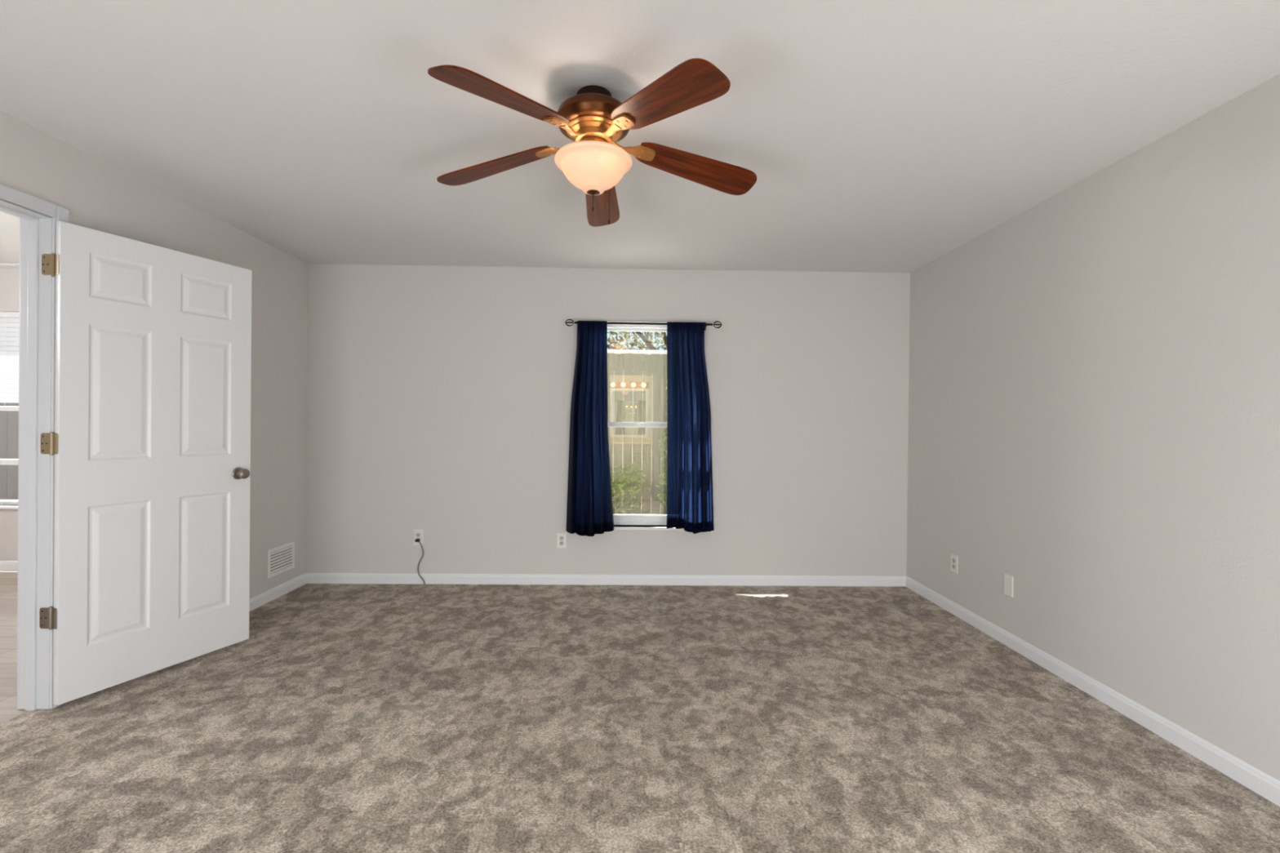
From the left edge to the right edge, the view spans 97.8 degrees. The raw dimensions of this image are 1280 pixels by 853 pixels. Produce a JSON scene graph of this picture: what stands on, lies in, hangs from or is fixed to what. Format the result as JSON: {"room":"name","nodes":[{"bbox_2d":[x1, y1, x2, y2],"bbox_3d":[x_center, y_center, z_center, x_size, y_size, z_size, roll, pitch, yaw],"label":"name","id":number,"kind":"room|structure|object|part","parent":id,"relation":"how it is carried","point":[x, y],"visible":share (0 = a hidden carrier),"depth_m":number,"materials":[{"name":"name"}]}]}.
{"room":"empty bedroom","nodes":[
{"label":"empty bedroom","id":0,"kind":"room"},
{"bbox_2d":[0,267,19,560],"bbox_3d":[-4.880,-0.118,4.612,4.407,2.580,0.200,1,0,-1],"label":"wall","id":1,"kind":"structure","parent":0,"point":[9,277],"depth_m":4.51,"materials":[{"name":"paint"}]},
{"bbox_2d":[0,560,17,571],"bbox_3d":[-4.891,1.130,4.511,4.407,0.085,0.013,1,0,-1],"label":"baseboard","id":2,"kind":"structure","parent":1,"relation":"attached to","point":[5,566],"depth_m":4.50,"materials":[{"name":"white paint"}]},
{"bbox_2d":[0,458,18,509],"bbox_3d":[-5.133,-0.133,4.565,1.460,1.595,0.165,1,0,-1],"label":"window","id":3,"kind":"structure","parent":1,"relation":"in","point":[2,461],"depth_m":4.58,"materials":[{"name":"white plastic"}]},
{"bbox_3d":[-5.140,0.652,4.528,1.460,0.025,0.085,1,0,-1],"label":"sill","id":4,"kind":"part","parent":3,"relation":"part of","materials":[{"name":"white plastic"}]},
{"bbox_3d":[-5.133,-0.145,4.607,1.400,1.570,0.080,1,0,-1],"label":"frame","id":5,"kind":"part","parent":3,"relation":"part of","materials":[{"name":"white plastic"}]},
{"bbox_3d":[-5.138,0.292,4.599,1.340,0.045,0.040,1,0,-1],"label":"meeting rail","id":6,"kind":"part","parent":3,"relation":"part of","materials":[{"name":"white plastic"}]},
{"bbox_2d":[0,263,19,267],"bbox_3d":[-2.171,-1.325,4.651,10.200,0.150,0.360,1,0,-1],"label":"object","id":7,"kind":"object","parent":1,"relation":"attached to","point":[2,265],"depth_m":4.44,"materials":[{"name":"white plastic"}]},
{"bbox_2d":[0,311,19,410],"bbox_3d":[-5.128,-0.528,4.535,1.380,0.800,0.052,1,0,-1],"label":"window blind","id":8,"kind":"object","parent":1,"relation":"attached to","point":[9,321],"visible":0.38,"depth_m":4.53,"materials":[{"name":"white plastic"}]},
{"bbox_3d":[-5.128,-0.523,4.510,0.002,0.730,0.002,1,0,-1],"label":"lift cord","id":9,"kind":"part","parent":8,"relation":"part of","materials":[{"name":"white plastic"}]},
{"bbox_3d":[-5.132,-0.146,4.537,1.370,0.035,0.044,1,0,-1],"label":"rail","id":10,"kind":"part","parent":8,"relation":"part of","materials":[{"name":"white plastic"}]},
{"bbox_3d":[-5.124,-0.905,4.534,1.380,0.045,0.050,1,0,-1],"label":"head rail","id":11,"kind":"part","parent":8,"relation":"part of","materials":[{"name":"white plastic"}]},
{"bbox_2d":[0,110,308,598],"bbox_3d":[-2.566,-0.013,1.961,0.126,2.440,4.615,1,0,-1],"label":"wall","id":12,"kind":"structure","parent":0,"point":[98,195],"depth_m":3.67,"materials":[{"name":"paint"}]},
{"bbox_2d":[0,183,69,710],"bbox_3d":[-2.567,0.131,1.961,0.158,2.151,0.952,1,0,-1],"label":"door frame","id":13,"kind":"structure","parent":12,"relation":"attached to","point":[36,228],"depth_m":2.37,"materials":[{"name":"paint"}]},
{"bbox_2d":[39,221,251,705],"bbox_3d":[-2.336,0.157,2.733,0.159,2.052,0.825,1,0,21],"label":"door","id":14,"kind":"structure","parent":12,"relation":"in","point":[150,442],"depth_m":2.65,"materials":[{"name":"white paint"}]},
{"bbox_3d":[-2.166,0.257,3.039,0.062,0.066,0.066,1,0,21],"label":"handle","id":15,"kind":"part","parent":14,"relation":"part of","materials":[{"name":"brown metal"}]},
{"bbox_2d":[248,573,306,611],"bbox_3d":[-2.534,1.163,3.358,0.013,0.078,1.807,1,0,-1],"label":"baseboard","id":16,"kind":"structure","parent":12,"relation":"attached to","point":[269,595],"depth_m":3.90,"materials":[{"name":"white paint"}]},
{"bbox_2d":[266,541,294,578],"bbox_3d":[-2.544,0.942,3.964,0.010,0.196,0.300,1,0,-1],"label":"air vent","id":17,"kind":"object","parent":12,"relation":"in","point":[279,557],"visible":1,"depth_m":3.95,"materials":[{"name":"metal"}]},
{"bbox_2d":[306,263,910,576],"bbox_3d":[-0.231,0.001,4.412,4.884,2.440,0.200,1,0,-1],"label":"wall","id":18,"kind":"structure","parent":0,"point":[439,402],"depth_m":4.30,"materials":[{"name":"paint"}]},
{"bbox_2d":[413,529,422,545],"bbox_3d":[-1.701,0.850,4.284,0.073,0.118,0.010,1,0,-1],"label":"wall outlet","id":19,"kind":"object","parent":18,"relation":"attached to","point":[418,534],"visible":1,"depth_m":4.28,"materials":[{"name":"white plastic"}]},
{"bbox_2d":[414,538,425,583],"bbox_3d":[-1.679,1.030,4.266,0.084,0.342,0.028,1,0,-1],"label":"power cord","id":20,"kind":"object","parent":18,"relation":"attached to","point":[416,540],"visible":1,"depth_m":4.26,"materials":[{"name":"black plastic"}]},
{"bbox_2d":[556,533,566,548],"bbox_3d":[-0.604,0.880,4.304,0.073,0.118,0.010,1,0,-1],"label":"wall outlet","id":21,"kind":"object","parent":18,"relation":"attached to","point":[561,537],"visible":1,"depth_m":4.30,"materials":[{"name":"white plastic"}]},
{"bbox_2d":[305,573,906,586],"bbox_3d":[-0.238,1.182,4.310,4.638,0.078,0.013,1,0,-1],"label":"baseboard","id":22,"kind":"structure","parent":18,"relation":"attached to","point":[312,578],"depth_m":4.30,"materials":[{"name":"white paint"}]},
{"bbox_2d":[607,324,666,524],"bbox_3d":[0.015,-0.015,4.434,0.900,1.583,0.084,1,0,-1],"label":"window","id":23,"kind":"structure","parent":18,"relation":"in","point":[619,519],"depth_m":4.40,"materials":[{"name":"white plastic"}]},
{"bbox_3d":[0.018,-0.386,4.448,0.844,0.785,0.023,1,0,-1],"label":"sash","id":24,"kind":"part","parent":23,"relation":"part of","materials":[{"name":"white plastic"}]},
{"bbox_3d":[0.011,0.357,4.420,0.844,0.782,0.032,1,0,-1],"label":"sash","id":25,"kind":"part","parent":23,"relation":"part of","materials":[{"name":"glass"}]},
{"bbox_2d":[564,319,721,330],"bbox_3d":[0.028,-0.780,4.258,1.190,0.060,0.108,1,0,-1],"label":"curtain rod","id":26,"kind":"object","parent":18,"relation":"attached to","point":[572,322],"visible":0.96,"depth_m":4.23,"materials":[{"name":"black metal"}]},
{"bbox_2d":[565,320,613,536],"bbox_3d":[-0.375,0.014,4.230,0.369,1.622,0.102,1,0,1],"label":"curtain","id":27,"kind":"object","parent":26,"relation":"hanging from","point":[589,510],"visible":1,"depth_m":4.21,"materials":[{"name":"blue fabric"}]},
{"bbox_3d":[0.028,-0.780,4.233,1.030,0.016,0.016,1,0,-1],"label":"rod","id":28,"kind":"part","parent":26,"relation":"part of","materials":[{"name":"black metal"}]},
{"bbox_2d":[666,321,713,533],"bbox_3d":[0.391,0.010,4.245,0.386,1.597,0.092,1,0,-8],"label":"curtain","id":29,"kind":"object","parent":26,"relation":"hanging from","point":[690,503],"visible":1,"depth_m":4.23,"materials":[{"name":"blue fabric"}]},
{"bbox_2d":[613,524,684,530],"bbox_3d":[0.008,0.788,4.348,0.960,0.022,0.102,1,0,-1],"label":"window sill","id":30,"kind":"structure","parent":18,"relation":"attached to","point":[651,527],"depth_m":4.30,"materials":[{"name":"stone"}]},
{"bbox_2d":[0,571,1279,852],"bbox_3d":[-2.463,1.228,1.961,9.171,0.040,5.200,1,0,-1],"label":"floor","id":31,"kind":"structure","parent":0,"point":[348,717],"depth_m":2.18,"materials":[{"name":"beige carpet"}]},
{"bbox_2d":[0,0,1279,273],"bbox_3d":[-2.377,-1.301,1.952,9.291,0.140,5.200,1,0,-1],"label":"ceiling","id":32,"kind":"structure","parent":0,"point":[876,135],"depth_m":2.13,"materials":[{"name":"paint"}]},
{"bbox_2d":[427,57,756,226],"bbox_3d":[-0.166,-0.977,2.086,1.257,0.464,1.208,1,0,-1],"label":"ceiling fan","id":33,"kind":"object","parent":32,"relation":"hanging from","point":[594,163],"visible":1,"depth_m":1.95,"materials":[{"name":"brown wood"}]},
{"bbox_3d":[-0.560,-1.007,2.164,0.486,0.006,0.152,-8,10,18],"label":"blade","id":34,"kind":"part","parent":33,"relation":"part of","materials":[{"name":"brown wood"}]},
{"bbox_3d":[-0.409,-1.003,1.705,0.152,0.006,0.486,16,17,33],"label":"blade","id":35,"kind":"part","parent":33,"relation":"part of","materials":[{"name":"brown wood"}]},
{"bbox_3d":[-0.171,-0.816,2.033,0.007,0.066,0.007,1,0,-1],"label":"pull chain","id":36,"kind":"part","parent":33,"relation":"part of","materials":[{"name":"brown metal"}]},
{"bbox_3d":[-0.170,-0.915,2.038,0.283,0.119,0.283,1,0,-1],"label":"lamp shade","id":37,"kind":"part","parent":33,"relation":"part of","materials":[{"name":"beige glass"}]},
{"bbox_3d":[-0.170,-1.004,2.449,0.152,0.006,0.486,-12,-8,-2],"label":"blade","id":38,"kind":"part","parent":33,"relation":"part of","materials":[{"name":"brown wood"}]},
{"bbox_3d":[-0.113,-0.805,2.060,0.007,0.121,0.007,1,0,-1],"label":"pull chain","id":39,"kind":"part","parent":33,"relation":"part of","materials":[{"name":"brown metal"}]},
{"bbox_3d":[0.074,-0.998,1.706,0.152,0.007,0.486,16,-1,-37],"label":"blade","id":40,"kind":"part","parent":33,"relation":"part of","materials":[{"name":"brown wood"}]},
{"bbox_3d":[0.222,-0.999,2.166,0.486,0.006,0.152,9,-15,-18],"label":"blade","id":41,"kind":"part","parent":33,"relation":"part of","materials":[{"name":"brown wood"}]},
{"bbox_2d":[906,74,1279,781],"bbox_3d":[2.194,0.035,2.048,0.120,2.440,4.615,1,0,-1],"label":"wall","id":42,"kind":"structure","parent":0,"point":[1094,379],"depth_m":2.43,"materials":[{"name":"paint"}]},
{"bbox_2d":[951,553,958,573],"bbox_3d":[2.090,0.912,3.714,0.010,0.118,0.073,1,0,-1],"label":"wall outlet","id":43,"kind":"object","parent":42,"relation":"attached to","point":[954,558],"visible":1,"depth_m":3.71,"materials":[{"name":"white plastic"}]},
{"bbox_2d":[1004,573,1013,597],"bbox_3d":[2.101,0.905,3.183,0.007,0.118,0.073,1,0,-1],"label":"blank wall plate","id":44,"kind":"object","parent":42,"relation":"attached to","point":[1008,580],"visible":1,"depth_m":3.18,"materials":[{"name":"white plastic"}]},
{"bbox_2d":[905,576,1279,806],"bbox_3d":[2.115,1.216,2.045,0.013,0.078,4.602,1,0,-1],"label":"baseboard","id":45,"kind":"structure","parent":42,"relation":"attached to","point":[1254,779],"depth_m":2.40,"materials":[{"name":"white paint"}]},
{"label":"outside","id":46,"kind":"structure","parent":0,"visible":0},
{"bbox_2d":[622,444,661,514],"bbox_3d":[-0.418,1.397,22.260,60.000,0.200,35.485,1,0,-1],"label":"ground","id":47,"kind":"structure","parent":46,"point":[642,444],"depth_m":15.56,"materials":[{"name":"soil"}]},
{"bbox_2d":[0,402,18,499],"bbox_3d":[-8.289,0.287,7.072,8.688,1.940,0.060,1,0,-1],"label":"wooden fence","id":48,"kind":"object","parent":47,"relation":"on","point":[9,420],"visible":0.02,"depth_m":7.05,"materials":[{"name":"grey wood"}]},
{"bbox_2d":[610,462,646,514],"bbox_3d":[-0.291,0.921,7.739,0.683,0.915,0.653,0,0,-29],"label":"shrub","id":49,"kind":"object","parent":47,"relation":"on","point":[620,485],"visible":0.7,"depth_m":7.73,"materials":[{"name":"green plant"}]},
{"bbox_2d":[607,331,666,391],"bbox_3d":[-2.843,-1.252,13.015,8.495,5.165,3.220,1,0,-1],"label":"oak tree","id":50,"kind":"object","parent":47,"relation":"on","point":[611,332],"visible":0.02,"depth_m":13.28,"materials":[{"name":"green plant"}]},
{"bbox_2d":[607,331,666,373],"bbox_3d":[0.186,-1.311,10.548,5.683,5.356,3.159,1,0,-1],"label":"oak tree","id":51,"kind":"object","parent":47,"relation":"on","point":[664,337],"visible":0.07,"depth_m":10.33,"materials":[{"name":"green plant"}]},
{"bbox_2d":[607,349,667,514],"bbox_3d":[0.102,0.119,8.256,6.906,2.480,0.175,1,0,-1],"label":"wooden fence","id":52,"kind":"object","parent":47,"relation":"on","point":[649,393],"visible":0.11,"depth_m":8.19,"materials":[{"name":"brown wood"}]},
{"bbox_3d":[0.062,-1.096,8.208,6.800,0.050,0.090,1,0,-1],"label":"cap rail","id":53,"kind":"part","parent":52,"relation":"part of","materials":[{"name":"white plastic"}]},
{"bbox_2d":[655,381,667,513],"bbox_3d":[0.459,0.080,7.909,0.482,2.579,0.468,1,0,-1],"label":"vine","id":54,"kind":"object","parent":47,"relation":"on","point":[660,446],"visible":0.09,"depth_m":7.91,"materials":[{"name":"green plant"}]}
]}

